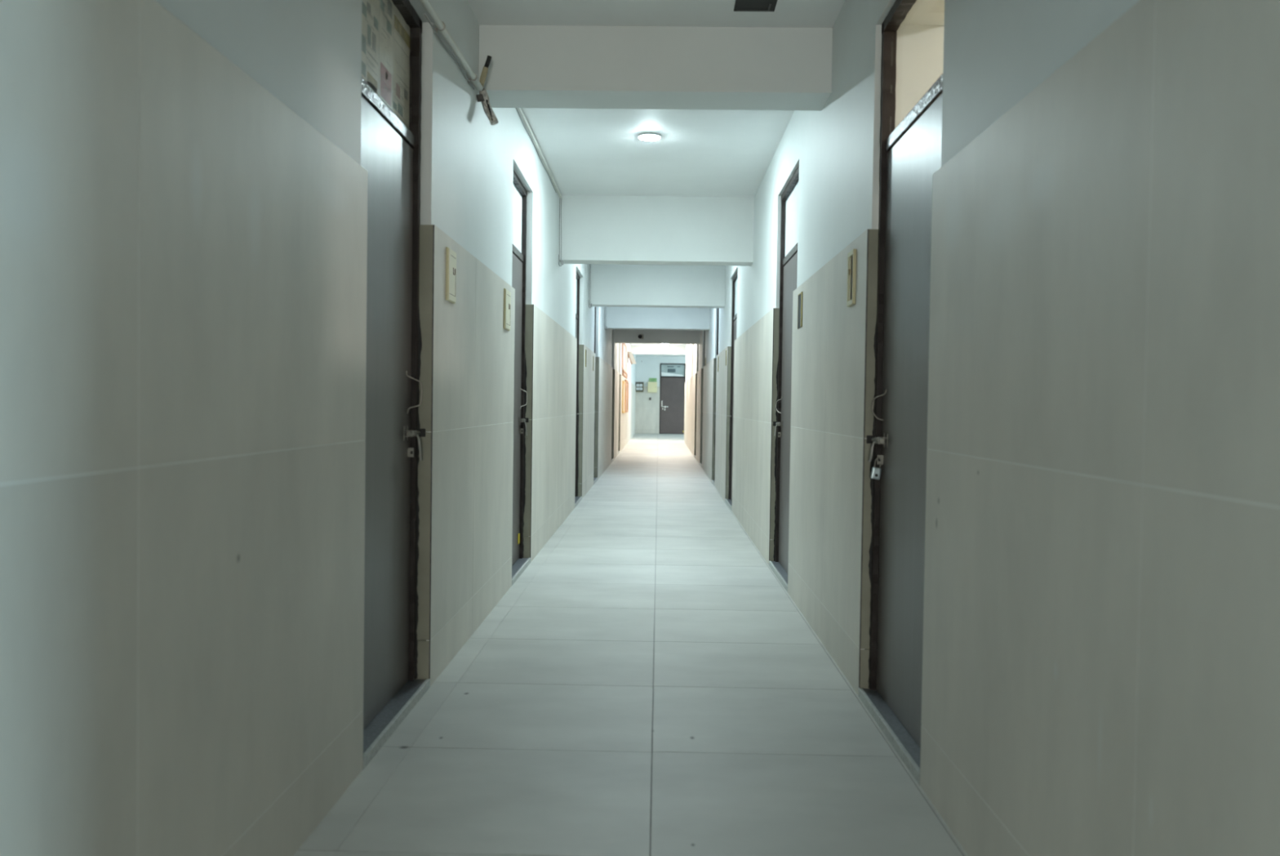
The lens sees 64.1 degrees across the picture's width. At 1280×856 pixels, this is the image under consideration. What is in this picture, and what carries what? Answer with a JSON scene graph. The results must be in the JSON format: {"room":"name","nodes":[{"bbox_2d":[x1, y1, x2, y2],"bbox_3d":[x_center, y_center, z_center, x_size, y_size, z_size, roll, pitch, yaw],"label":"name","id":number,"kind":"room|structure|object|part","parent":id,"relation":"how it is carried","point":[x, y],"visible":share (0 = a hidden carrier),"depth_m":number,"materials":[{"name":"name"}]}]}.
{"room":"dormitory corridor","nodes":[
{"label":"dormitory corridor","id":0,"kind":"room"},
{"bbox_2d":[0,0,635,855],"bbox_3d":[-0.715,-0.732,15.999,0.282,2.911,45.276,1,1,1],"label":"wall","id":1,"kind":"structure","parent":0,"point":[184,184],"depth_m":2.05,"materials":[{"name":"white paint"}]},
{"bbox_2d":[360,0,430,768],"bbox_3d":[-0.863,-0.266,3.482,0.122,2.560,0.919,1,1,1],"label":"door","id":2,"kind":"structure","parent":1,"relation":"in","point":[392,29],"depth_m":3.61,"materials":[{"name":"metal"}]},
{"bbox_3d":[-0.867,0.092,3.862,0.023,0.035,0.004,1,1,1],"label":"staple plate","id":3,"kind":"part","parent":2,"relation":"part of","materials":[{"name":"metal"}]},
{"bbox_3d":[-0.843,0.072,3.894,0.021,0.105,0.040,1,1,1],"label":"bolt handle","id":4,"kind":"part","parent":2,"relation":"part of","materials":[{"name":"metal"}]},
{"bbox_2d":[417,428,425,436],"bbox_3d":[-0.851,0.018,3.934,0.050,0.031,0.008,1,1,1],"label":"latch","id":5,"kind":"object","parent":2,"relation":"attached to","point":[422,431],"depth_m":3.93,"materials":[{"name":"black metal"}]},
{"bbox_2d":[445,246,456,303],"bbox_3d":[-0.778,-0.627,4.214,0.014,0.216,0.155,1,1,1],"label":"switch box","id":6,"kind":"object","parent":1,"relation":"attached to","point":[451,255],"visible":1,"depth_m":4.18,"materials":[{"name":"beige plastic"}]},
{"bbox_2d":[419,0,483,90],"bbox_3d":[-0.861,-1.277,-0.864,0.041,0.410,11.364,1,1,1],"label":"conduit pipe","id":7,"kind":"object","parent":1,"relation":"attached to","point":[440,25],"visible":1,"depth_m":4.10,"materials":[{"name":"white plastic"}]},
{"bbox_2d":[479,55,491,87],"bbox_3d":[-0.728,-1.672,4.793,0.063,0.144,0.030,1,1,17],"label":"stub","id":8,"kind":"object","parent":7,"relation":"on","point":[483,75],"visible":0.94,"depth_m":4.78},
{"bbox_2d":[476,87,498,124],"bbox_3d":[-0.731,-1.533,4.878,0.113,0.163,0.058,0,2,-39],"label":"cable bundle","id":9,"kind":"object","parent":1,"relation":"attached to","point":[482,96],"visible":0.98,"depth_m":4.86,"materials":[{"name":"grey plastic"}]},
{"bbox_2d":[503,288,511,330],"bbox_3d":[-0.749,-0.666,5.773,0.014,0.225,0.190,1,1,1],"label":"switch box","id":10,"kind":"object","parent":1,"relation":"attached to","point":[507,294],"visible":1,"depth_m":5.73,"materials":[{"name":"beige plastic"}]},
{"bbox_2d":[511,169,530,585],"bbox_3d":[-0.807,-0.338,6.591,0.122,2.560,0.941,1,1,1],"label":"door","id":11,"kind":"structure","parent":1,"relation":"in","point":[519,563],"depth_m":6.91,"materials":[{"name":"metal"}]},
{"bbox_3d":[-0.821,-1.374,6.566,0.007,0.407,0.864,1,1,1],"label":"transom glass","id":12,"kind":"part","parent":11,"relation":"part of","materials":[{"name":"glass"}]},
{"bbox_2d":[517,533,519,543],"bbox_3d":[-0.829,0.756,6.982,0.006,0.066,0.055,1,1,1],"label":"paper tag","id":13,"kind":"object","parent":11,"relation":"attached to","point":[518,534],"visible":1,"depth_m":6.96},
{"bbox_2d":[515,107,561,198],"bbox_3d":[-0.722,-1.952,7.034,0.019,0.041,3.653,1,1,1],"label":"cable trunking","id":14,"kind":"object","parent":1,"relation":"attached to","point":[519,110],"visible":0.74,"depth_m":7.15,"materials":[{"name":"white plastic"}]},
{"bbox_2d":[558,200,563,266],"bbox_3d":[-0.683,-1.699,8.858,0.044,0.600,0.035,1,1,1],"label":"cable","id":15,"kind":"object","parent":1,"relation":"attached to","point":[562,260],"visible":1,"depth_m":8.86,"materials":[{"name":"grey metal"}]},
{"bbox_3d":[-0.697,-1.717,8.866,0.008,0.565,0.013,0,2,-44],"label":"cord","id":16,"kind":"part","parent":15,"relation":"part of","materials":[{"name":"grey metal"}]},
{"bbox_3d":[-0.683,-1.717,8.866,0.007,0.565,0.013,0,2,-44],"label":"cord","id":17,"kind":"part","parent":15,"relation":"part of","materials":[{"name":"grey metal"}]},
{"bbox_2d":[574,271,582,507],"bbox_3d":[-0.722,-0.445,11.277,0.122,2.558,1.018,1,1,1],"label":"door","id":18,"kind":"structure","parent":1,"relation":"in","point":[577,499],"depth_m":11.74,"materials":[{"name":"metal"}]},
{"bbox_3d":[-0.736,-1.482,11.252,0.007,0.407,0.941,1,1,1],"label":"transom glass","id":19,"kind":"part","parent":18,"relation":"part of","materials":[{"name":"glass"}]},
{"bbox_2d":[585,349,586,366],"bbox_3d":[-0.639,-0.824,12.085,0.005,0.203,0.135,1,1,1],"label":"box","id":20,"kind":"object","parent":1,"relation":"attached to","point":[585,349],"visible":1,"depth_m":12.02,"materials":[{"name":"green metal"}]},
{"bbox_2d":[588,263,591,307],"bbox_3d":[-0.614,-1.787,12.675,0.044,0.600,0.035,1,1,1],"label":"cable","id":21,"kind":"object","parent":1,"relation":"attached to","point":[590,264],"visible":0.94,"depth_m":12.68,"materials":[{"name":"white plastic"}]},
{"bbox_3d":[-0.614,-1.805,12.684,0.007,0.565,0.014,0,2,-44],"label":"cord","id":22,"kind":"part","parent":21,"relation":"part of","materials":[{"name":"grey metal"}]},
{"bbox_2d":[593,306,597,484],"bbox_3d":[-0.666,-0.516,14.353,0.122,2.558,0.930,1,1,1],"label":"door","id":23,"kind":"structure","parent":1,"relation":"in","point":[595,479],"depth_m":14.76,"materials":[{"name":"metal"}]},
{"bbox_2d":[604,306,607,329],"bbox_3d":[-0.545,-1.873,16.415,0.044,0.600,0.035,1,1,1],"label":"cable","id":24,"kind":"object","parent":1,"relation":"attached to","point":[606,326],"visible":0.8,"depth_m":16.42,"materials":[{"name":"white plastic"}]},
{"bbox_2d":[621,342,626,371],"bbox_3d":[-0.392,-1.759,25.328,0.033,0.686,2.435,1,1,1],"label":"poster","id":25,"kind":"object","parent":1,"relation":"attached to","point":[624,345],"visible":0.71,"depth_m":25.30,"materials":[{"name":"white paper"}]},
{"bbox_3d":[-0.402,-1.759,25.328,0.013,0.609,2.280,1,1,1],"label":"panel","id":26,"kind":"part","parent":25,"relation":"part of","materials":[{"name":"white paper"}]},
{"bbox_2d":[622,380,626,413],"bbox_3d":[-0.396,-0.755,25.019,0.033,0.775,1.550,1,1,1],"label":"notice board","id":27,"kind":"object","parent":1,"relation":"attached to","point":[624,383],"visible":1,"depth_m":24.54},
{"bbox_3d":[-0.406,-0.755,25.019,0.013,0.686,1.373,1,1,1],"label":"panel","id":28,"kind":"part","parent":27,"relation":"part of","materials":[{"name":"beige"}]},
{"bbox_2d":[622,369,627,378],"bbox_3d":[-0.384,-1.367,26.112,0.033,0.133,3.100,1,1,1],"label":"notice board","id":29,"kind":"object","parent":1,"relation":"attached to","point":[624,373],"visible":1,"depth_m":25.86,"materials":[{"name":"orange wood"}]},
{"bbox_2d":[624,379,628,412],"bbox_3d":[-0.357,-0.837,27.120,0.033,0.841,2.435,1,1,1],"label":"notice board","id":30,"kind":"object","parent":1,"relation":"attached to","point":[625,380],"visible":0.81,"depth_m":27.34,"materials":[{"name":"orange wood"}]},
{"bbox_3d":[-0.367,-0.837,27.121,0.013,0.731,2.214,1,1,1],"label":"panel","id":31,"kind":"part","parent":30,"relation":"part of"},
{"bbox_2d":[627,351,635,364],"bbox_3d":[-0.230,-1.973,28.744,0.259,0.375,0.119,1,1,1],"label":"wall sign","id":32,"kind":"object","parent":1,"relation":"attached to","point":[630,355],"visible":0.91,"depth_m":28.75,"materials":[{"name":"white plastic"}]},
{"bbox_2d":[638,333,643,338],"bbox_3d":[0.016,-1.805,20.187,0.110,0.088,0.075,1,1,1],"label":"security camera","id":33,"kind":"object","parent":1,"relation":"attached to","point":[641,335],"visible":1,"depth_m":20.17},
{"bbox_2d":[478,25,832,111],"bbox_3d":[0.074,-1.773,5.036,1.732,0.319,0.299,1,1,1],"label":"ceiling beam","id":34,"kind":"structure","parent":1,"relation":"attached to","point":[531,66],"depth_m":4.89,"materials":[{"name":"white paint"}]},
{"bbox_2d":[559,195,754,266],"bbox_3d":[0.144,-1.737,8.983,1.732,0.573,0.244,1,1,1],"label":"ceiling beam","id":35,"kind":"structure","parent":1,"relation":"attached to","point":[599,229],"depth_m":8.86,"materials":[{"name":"white paint"}]},
{"bbox_2d":[588,263,725,307],"bbox_3d":[0.213,-1.817,12.806,1.732,0.589,0.255,1,1,1],"label":"ceiling beam","id":36,"kind":"structure","parent":1,"relation":"attached to","point":[664,286],"depth_m":12.68,"materials":[{"name":"white paint"}]},
{"bbox_2d":[604,306,710,330],"bbox_3d":[0.281,-1.899,16.547,1.732,0.598,0.255,1,1,1],"label":"trim","id":37,"kind":"structure","parent":1,"relation":"attached to","point":[617,317],"depth_m":16.43,"materials":[{"name":"white paint"}]},
{"bbox_2d":[614,328,700,343],"bbox_3d":[0.350,-1.985,20.337,1.732,0.601,0.244,1,1,1],"label":"trim","id":38,"kind":"structure","parent":1,"relation":"attached to","point":[621,335],"depth_m":20.22,"materials":[{"name":"white paint"}]},
{"bbox_2d":[631,345,685,355],"bbox_3d":[0.558,-2.414,31.663,1.732,0.266,0.332,1,1,1],"label":"trim","id":39,"kind":"structure","parent":1,"relation":"attached to","point":[636,349],"depth_m":31.50,"materials":[{"name":"white paint"}]},
{"bbox_2d":[293,433,968,855],"bbox_3d":[2.157,0.818,16.093,6.421,0.111,45.498,1,1,1],"label":"floor","id":40,"kind":"structure","parent":0,"point":[648,683],"depth_m":3.54,"materials":[{"name":"tile"}]},
{"bbox_2d":[467,0,844,356],"bbox_3d":[2.200,-2.214,16.023,6.421,0.133,45.498,1,1,1],"label":"ceiling","id":41,"kind":"structure","parent":0,"point":[700,153],"depth_m":6.71,"materials":[{"name":"paint"}]},
{"bbox_2d":[637,132,661,140],"bbox_3d":[0.064,-1.952,6.868,0.159,0.024,0.159,1,1,1],"label":"recessed light","id":42,"kind":"object","parent":41,"relation":"in","point":[646,135],"visible":1,"depth_m":6.83,"materials":[{"name":"white plastic"}]},
{"bbox_2d":[639,134,659,140],"bbox_3d":[0.064,-1.946,6.868,0.142,0.010,0.142,1,1,1],"label":"diffuser","id":43,"kind":"object","parent":42,"relation":"attached to","point":[645,137],"depth_m":6.84,"materials":[{"name":"white plastic"}]},
{"bbox_2d":[733,0,777,11],"bbox_3d":[0.518,-1.899,4.543,0.185,0.010,0.244,1,1,1],"label":"ceiling plate","id":44,"kind":"object","parent":41,"relation":"attached to","point":[740,5],"visible":1,"depth_m":4.59,"materials":[{"name":"grey plastic"}]},
{"bbox_2d":[635,355,685,433],"bbox_3d":[2.645,-1.213,38.688,6.310,2.911,0.261,1,1,1],"label":"wall","id":45,"kind":"structure","parent":0,"point":[646,411],"depth_m":38.60,"materials":[{"name":"white paint"}]},
{"bbox_2d":[635,382,644,391],"bbox_3d":[-0.018,-1.545,38.577,0.316,0.382,0.042,1,1,1],"label":"notice board","id":46,"kind":"object","parent":45,"relation":"attached to","point":[639,385],"visible":0.98,"depth_m":38.56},
{"bbox_2d":[647,381,657,392],"bbox_3d":[0.468,-1.537,38.537,0.349,0.404,0.105,1,1,1],"label":"meter box","id":47,"kind":"object","parent":45,"relation":"attached to","point":[652,386],"visible":1,"depth_m":38.49,"materials":[{"name":"paper"}]},
{"bbox_2d":[648,377,656,381],"bbox_3d":[0.487,-1.817,38.587,0.288,0.133,0.026,1,1,1],"label":"exit sign","id":48,"kind":"object","parent":45,"relation":"attached to","point":[650,379],"visible":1,"depth_m":38.57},
{"bbox_2d":[659,363,685,433],"bbox_3d":[1.227,-1.104,38.608,0.958,2.657,0.080,1,1,1],"label":"door","id":49,"kind":"structure","parent":45,"relation":"in","point":[673,375],"depth_m":38.60,"materials":[{"name":"metal"}]},
{"bbox_3d":[1.243,-2.170,38.603,0.891,0.448,0.005,1,1,1],"label":"transom glass","id":50,"kind":"part","parent":49,"relation":"part of","materials":[{"name":"glass"}]},
{"bbox_2d":[666,365,679,372],"bbox_3d":[1.274,-2.216,38.593,0.487,0.232,0.007,1,1,1],"label":"grille","id":51,"kind":"object","parent":49,"relation":"attached to","point":[669,368],"depth_m":38.59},
{"bbox_2d":[684,0,1279,855],"bbox_3d":[1.150,-0.614,12.092,0.286,2.911,37.527,1,1,1],"label":"wall","id":52,"kind":"structure","parent":0,"point":[1100,667],"depth_m":1.99,"materials":[{"name":"white paint"}]},
{"bbox_2d":[699,329,705,466],"bbox_3d":[1.173,-0.587,18.488,0.106,2.558,0.852,1,1,1],"label":"door","id":53,"kind":"structure","parent":52,"relation":"in","point":[700,464],"depth_m":18.85,"materials":[{"name":"metal"}]},
{"bbox_2d":[711,307,719,484],"bbox_3d":[1.097,-0.490,14.311,0.106,2.558,0.753,1,1,1],"label":"door","id":54,"kind":"structure","parent":52,"relation":"in","point":[713,481],"depth_m":14.63,"materials":[{"name":"metal"}]},
{"bbox_2d":[724,269,737,510],"bbox_3d":[1.041,-0.418,11.201,0.106,2.558,1.063,1,1,1],"label":"door","id":55,"kind":"structure","parent":52,"relation":"in","point":[734,313],"depth_m":11.67,"materials":[{"name":"metal"}]},
{"bbox_3d":[1.077,-1.454,11.176,0.007,0.407,0.985,1,1,1],"label":"transom glass","id":56,"kind":"part","parent":55,"relation":"part of","materials":[{"name":"glass"}]},
{"bbox_2d":[768,165,799,592],"bbox_3d":[0.956,-0.312,6.548,0.106,2.560,1.052,1,1,1],"label":"door","id":57,"kind":"structure","parent":52,"relation":"in","point":[789,197],"depth_m":6.83,"materials":[{"name":"metal"}]},
{"bbox_3d":[0.992,-1.347,6.523,0.007,0.407,0.974,1,1,1],"label":"transom glass","id":58,"kind":"part","parent":57,"relation":"part of","materials":[{"name":"glass"}]},
{"bbox_2d":[797,291,802,328],"bbox_3d":[0.891,-0.654,5.691,0.005,0.193,0.163,1,1,1],"label":"box","id":59,"kind":"object","parent":52,"relation":"attached to","point":[800,295],"visible":1,"depth_m":5.68,"materials":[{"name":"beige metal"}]},
{"bbox_2d":[846,248,856,306],"bbox_3d":[0.859,-0.608,4.155,0.014,0.219,0.125,1,1,1],"label":"switch box","id":60,"kind":"object","parent":52,"relation":"attached to","point":[851,255],"visible":1,"depth_m":4.17,"materials":[{"name":"beige plastic"}]},
{"bbox_2d":[858,0,942,784],"bbox_3d":[0.899,-0.240,3.428,0.106,2.560,0.941,1,1,1],"label":"door","id":61,"kind":"structure","parent":52,"relation":"in","point":[910,153],"depth_m":3.55,"materials":[{"name":"metal"}]},
{"bbox_2d":[866,435,874,443],"bbox_3d":[0.887,0.044,3.892,0.050,0.031,0.008,1,1,1],"label":"latch","id":62,"kind":"object","parent":61,"relation":"attached to","point":[868,437],"depth_m":3.89,"materials":[{"name":"black metal"}]},
{"bbox_3d":[0.877,0.086,3.852,0.021,0.083,0.040,1,1,1],"label":"bolt handle","id":63,"kind":"part","parent":61,"relation":"part of","materials":[{"name":"metal"}]},
{"bbox_2d":[871,456,881,479],"bbox_3d":[0.884,0.150,3.819,0.040,0.086,0.021,1,1,1],"label":"padlock","id":64,"kind":"object","parent":61,"relation":"hanging from","point":[876,472],"visible":1,"depth_m":3.81,"materials":[{"name":"metal"}]},
{"bbox_3d":[0.898,0.119,3.820,0.023,0.035,0.004,1,1,1],"label":"staple plate","id":65,"kind":"part","parent":61,"relation":"part of","materials":[{"name":"metal"}]}
]}

